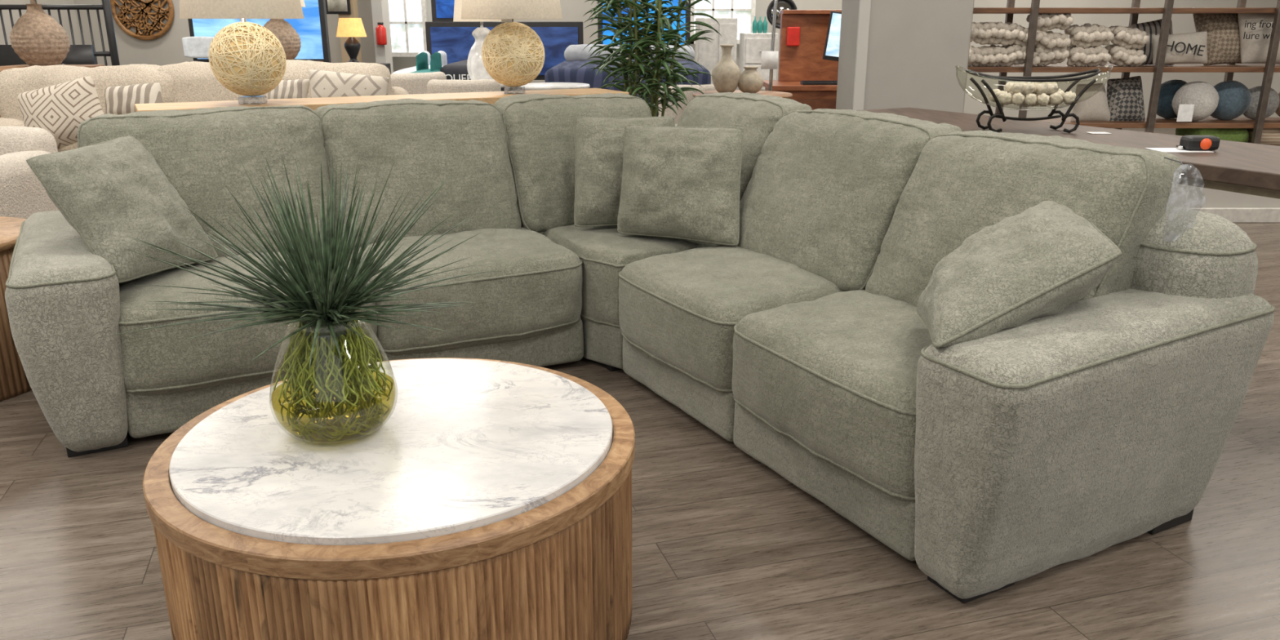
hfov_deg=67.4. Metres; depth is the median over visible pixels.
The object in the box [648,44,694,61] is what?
bed pillow
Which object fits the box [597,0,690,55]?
display screen
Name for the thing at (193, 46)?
lampshade
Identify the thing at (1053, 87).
ball
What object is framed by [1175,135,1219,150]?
tape measure
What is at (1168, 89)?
round pillow
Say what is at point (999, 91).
ball
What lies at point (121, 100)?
throw pillow
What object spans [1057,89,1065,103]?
ball
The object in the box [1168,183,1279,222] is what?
table
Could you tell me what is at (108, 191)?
throw pillow
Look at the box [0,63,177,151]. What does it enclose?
cushion
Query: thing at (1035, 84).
ball
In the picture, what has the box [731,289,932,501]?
seat cushion
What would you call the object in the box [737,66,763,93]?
vase
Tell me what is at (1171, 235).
tag
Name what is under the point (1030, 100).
ball
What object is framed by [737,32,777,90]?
dresser
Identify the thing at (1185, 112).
price tag
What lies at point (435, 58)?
bed pillow
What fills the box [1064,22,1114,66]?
knit throw
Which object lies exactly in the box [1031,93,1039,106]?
ball
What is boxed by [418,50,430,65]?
bed pillow
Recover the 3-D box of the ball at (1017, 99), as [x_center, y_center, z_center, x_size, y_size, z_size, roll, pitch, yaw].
[1.347,-0.788,3.425,0.043,0.048,0.045,1,17,3]
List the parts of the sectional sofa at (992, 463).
armrest, panel, panel, panel, corner seat, panel, panel, armrest, frame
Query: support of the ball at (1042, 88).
on the ball at (1043, 100)
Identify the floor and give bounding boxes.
[0,128,1279,639]
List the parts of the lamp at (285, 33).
lamp shade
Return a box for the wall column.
[835,0,973,112]
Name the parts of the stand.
leg, leg, leg, leg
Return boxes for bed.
[0,0,119,66]
[392,50,447,73]
[411,52,441,72]
[440,59,523,91]
[544,44,711,116]
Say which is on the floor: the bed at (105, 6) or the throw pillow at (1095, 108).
the bed at (105, 6)
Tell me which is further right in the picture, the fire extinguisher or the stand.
the stand
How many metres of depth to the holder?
7.20 m
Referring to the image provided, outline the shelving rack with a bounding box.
[963,0,1279,143]
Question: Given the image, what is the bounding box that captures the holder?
[786,26,799,45]
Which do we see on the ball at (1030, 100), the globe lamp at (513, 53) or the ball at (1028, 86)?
the ball at (1028, 86)
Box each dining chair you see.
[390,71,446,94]
[426,79,501,93]
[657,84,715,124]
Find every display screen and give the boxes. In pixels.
[182,0,331,62]
[425,22,583,79]
[431,0,493,22]
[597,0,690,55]
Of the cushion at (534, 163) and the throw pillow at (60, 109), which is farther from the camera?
the throw pillow at (60, 109)
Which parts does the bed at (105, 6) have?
post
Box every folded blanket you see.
[1175,128,1248,142]
[1246,128,1279,146]
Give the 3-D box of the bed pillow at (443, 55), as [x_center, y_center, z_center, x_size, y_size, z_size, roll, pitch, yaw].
[-1.947,-2.537,9.362,0.069,0.171,0.388,0,17,0]
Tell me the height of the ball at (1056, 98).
0.050 m
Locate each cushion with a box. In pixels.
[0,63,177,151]
[76,104,336,257]
[119,251,377,395]
[156,59,394,102]
[314,98,519,249]
[350,226,582,355]
[493,93,650,232]
[618,244,844,393]
[676,92,812,201]
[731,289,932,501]
[737,108,961,291]
[865,129,1181,306]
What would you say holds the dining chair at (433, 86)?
on the floor
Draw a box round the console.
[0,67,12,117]
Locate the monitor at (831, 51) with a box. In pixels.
[822,11,841,72]
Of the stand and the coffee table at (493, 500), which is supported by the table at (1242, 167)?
the stand
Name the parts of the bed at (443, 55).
mattress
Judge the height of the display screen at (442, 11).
2.442 m
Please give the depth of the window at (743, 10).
11.70 m
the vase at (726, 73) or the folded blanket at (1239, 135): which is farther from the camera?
the folded blanket at (1239, 135)
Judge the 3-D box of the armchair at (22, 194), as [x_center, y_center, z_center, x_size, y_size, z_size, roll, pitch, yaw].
[-3.280,-0.452,4.457,0.949,0.824,0.828,0,17,0]
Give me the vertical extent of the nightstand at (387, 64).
0.920 m
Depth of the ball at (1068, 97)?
3.41 m
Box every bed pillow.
[416,52,428,71]
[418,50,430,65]
[430,52,441,71]
[437,50,447,66]
[564,44,619,61]
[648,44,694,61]
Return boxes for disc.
[110,0,173,40]
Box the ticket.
[1086,132,1111,133]
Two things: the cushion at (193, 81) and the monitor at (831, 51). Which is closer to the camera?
the cushion at (193, 81)
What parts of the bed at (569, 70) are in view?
mattress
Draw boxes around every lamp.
[9,0,70,66]
[179,0,303,104]
[263,0,305,59]
[336,17,366,62]
[453,0,501,79]
[461,0,562,93]
[760,0,777,91]
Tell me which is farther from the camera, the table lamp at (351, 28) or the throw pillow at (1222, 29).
the table lamp at (351, 28)
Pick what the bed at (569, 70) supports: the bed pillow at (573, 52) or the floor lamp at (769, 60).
the bed pillow at (573, 52)
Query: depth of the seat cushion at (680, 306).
3.18 m
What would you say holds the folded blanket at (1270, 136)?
on the shelving rack
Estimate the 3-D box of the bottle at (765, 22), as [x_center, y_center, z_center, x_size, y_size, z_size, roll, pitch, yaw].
[1.264,-2.983,9.702,0.050,0.160,0.050,0,17,0]
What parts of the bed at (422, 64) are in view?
mattress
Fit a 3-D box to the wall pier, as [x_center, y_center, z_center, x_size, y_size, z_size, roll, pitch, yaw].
[-2.869,-3.636,10.546,0.112,3.300,0.300,0,17,0]
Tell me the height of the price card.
0.002 m
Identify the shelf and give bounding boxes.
[780,9,841,13]
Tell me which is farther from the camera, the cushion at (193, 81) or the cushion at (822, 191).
the cushion at (193, 81)
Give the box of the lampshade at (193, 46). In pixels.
[182,36,213,57]
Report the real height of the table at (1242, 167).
0.920 m
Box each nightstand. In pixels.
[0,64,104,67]
[377,62,391,74]
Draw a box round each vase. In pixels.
[269,314,397,444]
[711,44,740,93]
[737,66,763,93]
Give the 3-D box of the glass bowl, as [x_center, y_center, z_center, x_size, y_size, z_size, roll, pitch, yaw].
[1.408,-0.835,3.458,0.555,0.158,0.266,0,17,0]
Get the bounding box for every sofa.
[0,59,408,151]
[4,92,1275,603]
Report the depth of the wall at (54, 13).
11.35 m
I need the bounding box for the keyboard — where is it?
[800,80,837,84]
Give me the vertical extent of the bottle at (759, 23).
0.160 m
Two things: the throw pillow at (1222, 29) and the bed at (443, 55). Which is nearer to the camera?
the throw pillow at (1222, 29)
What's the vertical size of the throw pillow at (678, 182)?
0.408 m
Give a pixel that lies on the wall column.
(915, 47)
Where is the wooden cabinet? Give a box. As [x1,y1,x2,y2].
[763,9,841,110]
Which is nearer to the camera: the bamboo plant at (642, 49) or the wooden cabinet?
the bamboo plant at (642, 49)
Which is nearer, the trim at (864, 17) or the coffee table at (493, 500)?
the coffee table at (493, 500)
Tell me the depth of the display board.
7.33 m
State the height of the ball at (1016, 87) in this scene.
0.048 m
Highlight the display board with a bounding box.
[0,44,95,66]
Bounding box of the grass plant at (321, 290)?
[105,155,502,367]
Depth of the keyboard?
6.92 m
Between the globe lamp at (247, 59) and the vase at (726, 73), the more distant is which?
the vase at (726, 73)
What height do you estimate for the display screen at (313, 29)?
2.478 m
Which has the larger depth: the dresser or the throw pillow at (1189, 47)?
the dresser
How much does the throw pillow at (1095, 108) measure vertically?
0.268 m
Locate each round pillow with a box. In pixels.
[1156,79,1186,119]
[1172,80,1218,121]
[1210,80,1251,119]
[1242,85,1279,119]
[1275,92,1279,116]
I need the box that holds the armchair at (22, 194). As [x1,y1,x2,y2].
[0,126,59,219]
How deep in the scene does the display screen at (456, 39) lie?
9.68 m
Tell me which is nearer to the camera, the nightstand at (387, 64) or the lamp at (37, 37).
the lamp at (37, 37)
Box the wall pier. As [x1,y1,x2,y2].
[370,0,393,74]
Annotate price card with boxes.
[1145,147,1213,152]
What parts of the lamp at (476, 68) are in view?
lamp shade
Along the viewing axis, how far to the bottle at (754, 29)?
9.69 m
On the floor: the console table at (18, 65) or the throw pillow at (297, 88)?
the console table at (18, 65)
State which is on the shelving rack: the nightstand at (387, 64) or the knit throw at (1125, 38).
the knit throw at (1125, 38)
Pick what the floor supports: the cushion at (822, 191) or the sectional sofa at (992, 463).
the sectional sofa at (992, 463)
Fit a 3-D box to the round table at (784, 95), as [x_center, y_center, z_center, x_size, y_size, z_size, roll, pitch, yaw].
[0.656,-1.037,6.274,0.640,0.866,0.639,0,17,0]
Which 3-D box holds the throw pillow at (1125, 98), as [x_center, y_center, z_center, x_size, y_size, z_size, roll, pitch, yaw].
[3.461,-1.566,6.835,0.272,0.329,0.185,0,17,0]
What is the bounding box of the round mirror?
[766,0,797,28]
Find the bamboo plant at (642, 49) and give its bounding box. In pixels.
[579,0,721,116]
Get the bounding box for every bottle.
[751,16,757,33]
[757,16,762,33]
[762,16,767,33]
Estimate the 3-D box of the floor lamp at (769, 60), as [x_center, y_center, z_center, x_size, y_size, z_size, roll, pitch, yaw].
[0.935,-1.683,6.545,0.300,1.940,0.300,0,17,0]
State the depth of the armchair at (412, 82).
6.30 m
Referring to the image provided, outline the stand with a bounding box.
[965,69,1101,133]
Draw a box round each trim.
[337,0,362,62]
[852,0,871,110]
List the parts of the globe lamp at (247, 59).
lamp shade, globe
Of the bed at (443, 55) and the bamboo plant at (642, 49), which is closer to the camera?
the bamboo plant at (642, 49)
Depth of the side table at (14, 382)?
3.44 m
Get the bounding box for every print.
[325,0,351,13]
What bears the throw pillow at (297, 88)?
on the sofa at (193, 81)
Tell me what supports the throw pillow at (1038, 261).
on the sectional sofa at (992, 463)
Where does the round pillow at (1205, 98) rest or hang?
on the shelving rack
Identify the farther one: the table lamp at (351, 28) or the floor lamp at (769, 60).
the table lamp at (351, 28)
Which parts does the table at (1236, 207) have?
baseboard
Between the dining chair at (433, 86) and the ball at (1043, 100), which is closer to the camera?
the ball at (1043, 100)
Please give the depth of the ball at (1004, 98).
3.41 m
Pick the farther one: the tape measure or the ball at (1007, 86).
the ball at (1007, 86)
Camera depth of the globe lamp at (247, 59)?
3.90 m
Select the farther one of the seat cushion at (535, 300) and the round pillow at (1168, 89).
the round pillow at (1168, 89)
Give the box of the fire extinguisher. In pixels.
[375,22,386,44]
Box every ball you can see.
[987,88,999,102]
[995,89,1004,102]
[997,91,1011,105]
[1004,81,1015,93]
[1010,81,1024,93]
[1010,92,1024,105]
[1022,82,1034,95]
[1023,93,1037,106]
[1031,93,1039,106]
[1032,82,1040,93]
[1035,82,1048,94]
[1036,93,1049,106]
[1047,82,1058,95]
[1049,91,1062,106]
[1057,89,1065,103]
[1062,90,1076,104]
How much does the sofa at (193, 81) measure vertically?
1.034 m
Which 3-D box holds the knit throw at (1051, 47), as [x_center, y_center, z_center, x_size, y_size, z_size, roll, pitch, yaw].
[2.795,-1.935,6.610,0.258,0.372,0.259,0,17,0]
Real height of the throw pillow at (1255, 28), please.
0.368 m
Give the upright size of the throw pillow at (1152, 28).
0.325 m
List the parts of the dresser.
drawer, drawer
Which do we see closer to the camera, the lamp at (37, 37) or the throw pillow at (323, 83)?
the throw pillow at (323, 83)
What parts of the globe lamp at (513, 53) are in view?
lamp shade, globe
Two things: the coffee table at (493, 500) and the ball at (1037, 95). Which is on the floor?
the coffee table at (493, 500)
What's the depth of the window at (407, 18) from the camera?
11.76 m
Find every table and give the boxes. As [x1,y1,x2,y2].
[0,216,31,401]
[134,88,629,111]
[142,357,635,639]
[519,82,590,90]
[692,89,792,98]
[856,107,1279,199]
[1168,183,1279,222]
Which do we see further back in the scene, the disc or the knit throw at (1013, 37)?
the disc
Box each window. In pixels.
[387,0,427,57]
[689,0,755,44]
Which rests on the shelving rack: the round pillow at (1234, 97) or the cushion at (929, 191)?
the round pillow at (1234, 97)
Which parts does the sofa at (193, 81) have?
armrest, frame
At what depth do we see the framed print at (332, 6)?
11.56 m
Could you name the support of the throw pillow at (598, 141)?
on the sectional sofa at (992, 463)
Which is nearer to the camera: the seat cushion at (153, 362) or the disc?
the seat cushion at (153, 362)
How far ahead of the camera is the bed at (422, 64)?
7.69 m
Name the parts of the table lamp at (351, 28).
lamp shade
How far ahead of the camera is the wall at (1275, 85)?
12.07 m
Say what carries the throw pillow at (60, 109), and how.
on the sofa at (193, 81)
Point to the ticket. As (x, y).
(1086, 132)
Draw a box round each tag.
[1164,156,1205,241]
[1176,104,1194,121]
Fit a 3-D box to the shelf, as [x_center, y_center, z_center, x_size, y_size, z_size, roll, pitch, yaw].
[1.377,-2.316,7.218,0.624,0.030,0.160,0,17,0]
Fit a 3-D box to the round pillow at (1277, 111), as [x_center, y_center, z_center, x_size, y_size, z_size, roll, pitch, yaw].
[4.664,-1.547,6.849,0.258,0.241,0.207,0,17,0]
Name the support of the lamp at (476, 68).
on the pedestal table
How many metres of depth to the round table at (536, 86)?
6.30 m
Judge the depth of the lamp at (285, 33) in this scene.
8.44 m
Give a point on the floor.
(725, 547)
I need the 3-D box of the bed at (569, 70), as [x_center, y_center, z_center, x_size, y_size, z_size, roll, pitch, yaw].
[-0.094,-1.861,8.479,1.308,1.074,1.903,0,17,0]
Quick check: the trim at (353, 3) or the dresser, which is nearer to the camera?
the dresser
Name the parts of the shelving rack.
post, post, post, post, post, post, post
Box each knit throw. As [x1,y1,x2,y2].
[968,22,1028,66]
[1026,13,1073,66]
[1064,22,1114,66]
[1104,25,1149,66]
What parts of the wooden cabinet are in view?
panel, panel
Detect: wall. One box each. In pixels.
[0,0,80,44]
[73,0,1277,117]
[1267,63,1279,117]
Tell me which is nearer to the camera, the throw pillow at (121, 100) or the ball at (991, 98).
the ball at (991, 98)
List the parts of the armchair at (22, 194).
backrest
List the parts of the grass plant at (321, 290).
crown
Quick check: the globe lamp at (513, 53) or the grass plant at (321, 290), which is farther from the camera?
the globe lamp at (513, 53)
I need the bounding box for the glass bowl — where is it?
[955,65,1112,110]
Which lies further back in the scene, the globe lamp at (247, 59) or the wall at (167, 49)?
the wall at (167, 49)
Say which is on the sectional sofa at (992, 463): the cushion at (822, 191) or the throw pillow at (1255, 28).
the cushion at (822, 191)
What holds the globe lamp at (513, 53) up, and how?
on the console table at (490, 97)
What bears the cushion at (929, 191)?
on the sectional sofa at (992, 463)
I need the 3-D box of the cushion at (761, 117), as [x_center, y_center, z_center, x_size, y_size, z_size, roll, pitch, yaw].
[0.348,-0.657,4.059,0.480,0.574,0.737,-8,19,-25]
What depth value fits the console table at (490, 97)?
4.35 m
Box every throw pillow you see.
[17,75,103,149]
[26,135,217,283]
[104,83,162,115]
[266,79,310,99]
[308,69,388,97]
[573,116,675,226]
[617,124,743,245]
[916,200,1122,348]
[1071,83,1110,120]
[1106,75,1145,120]
[1130,18,1173,65]
[1152,31,1207,64]
[1192,13,1244,65]
[1237,13,1279,64]

